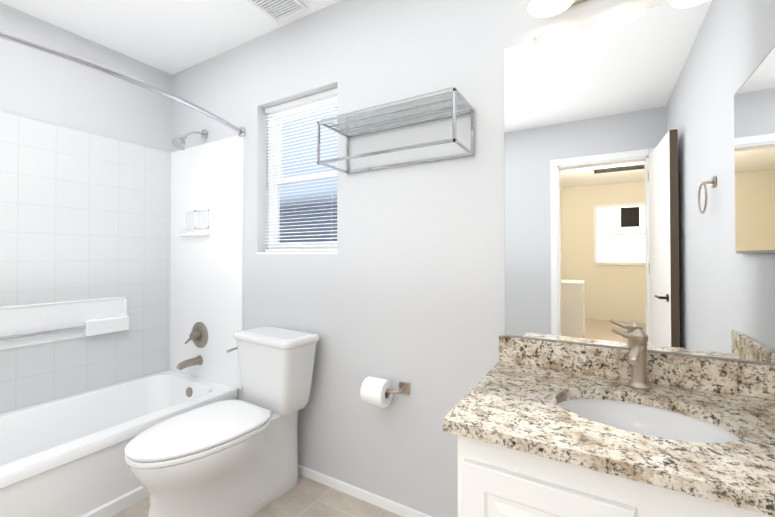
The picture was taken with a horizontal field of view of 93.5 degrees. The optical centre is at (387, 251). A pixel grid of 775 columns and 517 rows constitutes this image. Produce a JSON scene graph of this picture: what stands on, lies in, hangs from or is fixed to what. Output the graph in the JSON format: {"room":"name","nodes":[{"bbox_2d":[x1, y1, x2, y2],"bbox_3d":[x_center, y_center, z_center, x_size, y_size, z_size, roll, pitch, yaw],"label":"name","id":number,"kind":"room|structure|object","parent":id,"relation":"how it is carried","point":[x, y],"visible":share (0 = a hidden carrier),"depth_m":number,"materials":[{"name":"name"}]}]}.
{"room":"bathroom","nodes":[
{"label":"bathroom","id":0,"kind":"room"},
{"bbox_2d":[0,2,171,411],"bbox_3d":[-2.207,-0.047,1.555,0.140,2.440,2.730,0,-1,30],"label":"wall","id":1,"kind":"structure","parent":0,"point":[35,84],"depth_m":2.12,"materials":[{"name":"paint"}]},
{"bbox_2d":[0,111,170,413],"bbox_3d":[-1.909,0.054,1.916,0.010,1.524,1.524,0,-1,30],"label":"wall tile","id":2,"kind":"structure","parent":1,"relation":"attached to","point":[84,215],"depth_m":2.12,"materials":[{"name":"white tile"}]},
{"bbox_2d":[0,296,128,349],"bbox_3d":[-1.875,0.386,1.908,0.050,0.215,0.933,0,-1,30],"label":"shower shelf","id":3,"kind":"object","parent":2,"relation":"attached to","point":[27,325],"visible":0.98,"depth_m":2.03,"materials":[{"name":"plastic"}]},
{"bbox_2d":[0,0,340,74],"bbox_3d":[-0.803,-1.327,0.749,3.392,0.100,2.730,0,-1,30],"label":"ceiling","id":4,"kind":"structure","parent":0,"point":[172,37],"depth_m":2.02,"materials":[{"name":"paint"}]},
{"bbox_2d":[246,0,307,22],"bbox_3d":[-0.561,-1.257,1.843,0.225,0.012,0.225,0,-1,30],"label":"air vent","id":5,"kind":"object","parent":4,"relation":"attached to","point":[277,11],"visible":1,"depth_m":1.87,"materials":[{"name":"white plastic"}]},
{"bbox_2d":[111,474,401,516],"bbox_3d":[-0.803,1.213,0.720,3.392,0.100,2.730,0,-1,30],"label":"floor","id":6,"kind":"structure","parent":0,"point":[305,497],"depth_m":1.68,"materials":[{"name":"tile"}]},
{"bbox_2d":[0,370,237,516],"bbox_3d":[-1.592,0.995,1.720,0.737,0.360,1.517,0,-1,30],"label":"bathtub","id":7,"kind":"object","parent":6,"relation":"on","point":[63,457],"visible":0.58,"depth_m":1.74,"materials":[{"name":"ceramic"}]},
{"bbox_2d":[186,387,191,396],"bbox_3d":[-1.248,0.886,2.293,0.068,0.068,0.010,0,-1,30],"label":"overflow drain","id":8,"kind":"object","parent":7,"relation":"attached to","point":[188,391],"visible":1,"depth_m":2.29,"materials":[{"name":"silver metal"}]},
{"bbox_2d":[125,326,319,516],"bbox_3d":[-0.703,0.791,1.627,0.449,0.766,0.779,0,-1,30],"label":"toilet","id":9,"kind":"object","parent":6,"relation":"on","point":[231,458],"visible":0.98,"depth_m":1.59,"materials":[{"name":"ceramic"}]},
{"bbox_2d":[443,335,774,516],"bbox_3d":[0.645,0.743,0.947,0.830,0.846,0.602,0,-1,30],"label":"bathroom vanity","id":10,"kind":"object","parent":6,"relation":"on","point":[542,428],"visible":1,"depth_m":0.88,"materials":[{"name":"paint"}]},
{"bbox_2d":[611,328,650,389],"bbox_3d":[0.729,0.326,1.090,0.103,0.178,0.161,0,-1,30],"label":"faucet","id":11,"kind":"object","parent":10,"relation":"on","point":[638,353],"visible":0.98,"depth_m":1.10,"materials":[{"name":"silver metal"}]},
{"bbox_2d":[172,0,774,516],"bbox_3d":[-0.150,-0.044,1.853,3.112,2.440,0.140,0,-1,30],"label":"wall","id":12,"kind":"structure","parent":0,"point":[406,282],"depth_m":1.67,"materials":[{"name":"paint"}]},
{"bbox_2d":[0,29,245,136],"bbox_3d":[-1.201,-0.728,1.511,0.208,0.068,1.524,0,-1,30],"label":"shower rod","id":13,"kind":"object","parent":12,"relation":"attached to","point":[45,48],"visible":1,"depth_m":1.46,"materials":[{"name":"silver metal"}]},
{"bbox_2d":[171,129,206,149],"bbox_3d":[-1.249,-0.713,2.291,0.086,0.171,0.204,0,-1,30],"label":"shower head","id":14,"kind":"object","parent":12,"relation":"attached to","point":[179,143],"visible":1,"depth_m":2.25},
{"bbox_2d":[170,136,243,388],"bbox_3d":[-1.194,0.059,2.375,0.760,1.524,0.010,0,-1,30],"label":"wall panel","id":15,"kind":"object","parent":12,"relation":"attached to","point":[206,281],"visible":0.93,"depth_m":2.33,"materials":[{"name":"plastic"}]},
{"bbox_2d":[176,355,202,370],"bbox_3d":[-1.261,0.707,2.312,0.064,0.065,0.152,0,-1,30],"label":"tub spout","id":16,"kind":"object","parent":15,"relation":"attached to","point":[184,364],"visible":1,"depth_m":2.30,"materials":[{"name":"silver metal"}]},
{"bbox_2d":[178,231,209,236],"bbox_3d":[-1.272,-0.118,2.393,0.300,0.030,0.040,0,-1,30],"label":"soap dish","id":17,"kind":"object","parent":15,"relation":"attached to","point":[192,233],"depth_m":2.36,"materials":[{"name":"ceramic"}]},
{"bbox_2d":[185,322,207,347],"bbox_3d":[-1.239,0.542,2.352,0.170,0.170,0.065,0,-1,30],"label":"tub valve","id":18,"kind":"object","parent":15,"relation":"attached to","point":[198,335],"visible":0.98,"depth_m":2.35,"materials":[{"name":"silver metal"}]},
{"bbox_2d":[194,209,208,228],"bbox_3d":[-1.201,-0.213,2.372,0.120,0.120,0.006,0,-1,30],"label":"soap dish","id":19,"kind":"object","parent":15,"relation":"attached to","point":[202,215],"depth_m":2.38,"materials":[{"name":"ceramic"}]},
{"bbox_2d":[257,96,336,253],"bbox_3d":[-0.473,-0.422,2.043,0.591,0.870,0.135,0,-1,30],"label":"window","id":20,"kind":"structure","parent":12,"relation":"in","point":[275,199],"depth_m":2.14,"materials":[{"name":"white plastic"}]},
{"bbox_2d":[265,88,336,251],"bbox_3d":[-0.480,-0.428,2.033,0.579,0.854,0.046,0,-1,30],"label":"window blind","id":21,"kind":"object","parent":20,"relation":"attached to","point":[304,101],"visible":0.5,"depth_m":2.04,"materials":[{"name":"white plastic"}]},
{"bbox_2d":[298,464,431,516],"bbox_3d":[-0.220,1.155,1.791,1.552,0.042,0.012,0,-1,30],"label":"baseboard","id":22,"kind":"structure","parent":12,"relation":"attached to","point":[373,499],"depth_m":1.73,"materials":[{"name":"white wood"}]},
{"bbox_2d":[360,376,409,407],"bbox_3d":[-0.018,0.620,1.610,0.197,0.116,0.130,0,-1,30],"label":"toilet paper holder","id":23,"kind":"object","parent":12,"relation":"attached to","point":[376,391],"visible":0.98,"depth_m":1.58,"materials":[{"name":"white paper"}]},
{"bbox_2d":[317,87,473,173],"bbox_3d":[0.020,-0.486,1.546,0.640,0.196,0.223,0,-1,30],"label":"shelf","id":24,"kind":"object","parent":12,"relation":"attached to","point":[453,100],"visible":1,"depth_m":1.52,"materials":[{"name":"silver metal"}]},
{"bbox_2d":[528,0,587,16],"bbox_3d":[0.750,-0.963,1.154,0.570,0.223,0.174,0,-1,30],"label":"sconce","id":25,"kind":"object","parent":12,"relation":"attached to","point":[542,8],"visible":0.96,"depth_m":1.30,"materials":[{"name":"white glass"}]},
{"bbox_2d":[504,0,774,362],"bbox_3d":[0.787,-0.243,1.219,0.772,1.121,0.009,0,-1,30],"label":"vanity mirror","id":26,"kind":"object","parent":12,"relation":"attached to","point":[639,150],"visible":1,"depth_m":1.18,"materials":[{"name":"clear glass"}]},
{"label":"outside","id":27,"kind":"structure","parent":0,"visible":0},
{"bbox_2d":[280,109,336,242],"bbox_3d":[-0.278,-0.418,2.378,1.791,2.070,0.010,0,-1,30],"label":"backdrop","id":28,"kind":"structure","parent":27,"point":[328,197],"depth_m":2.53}
]}

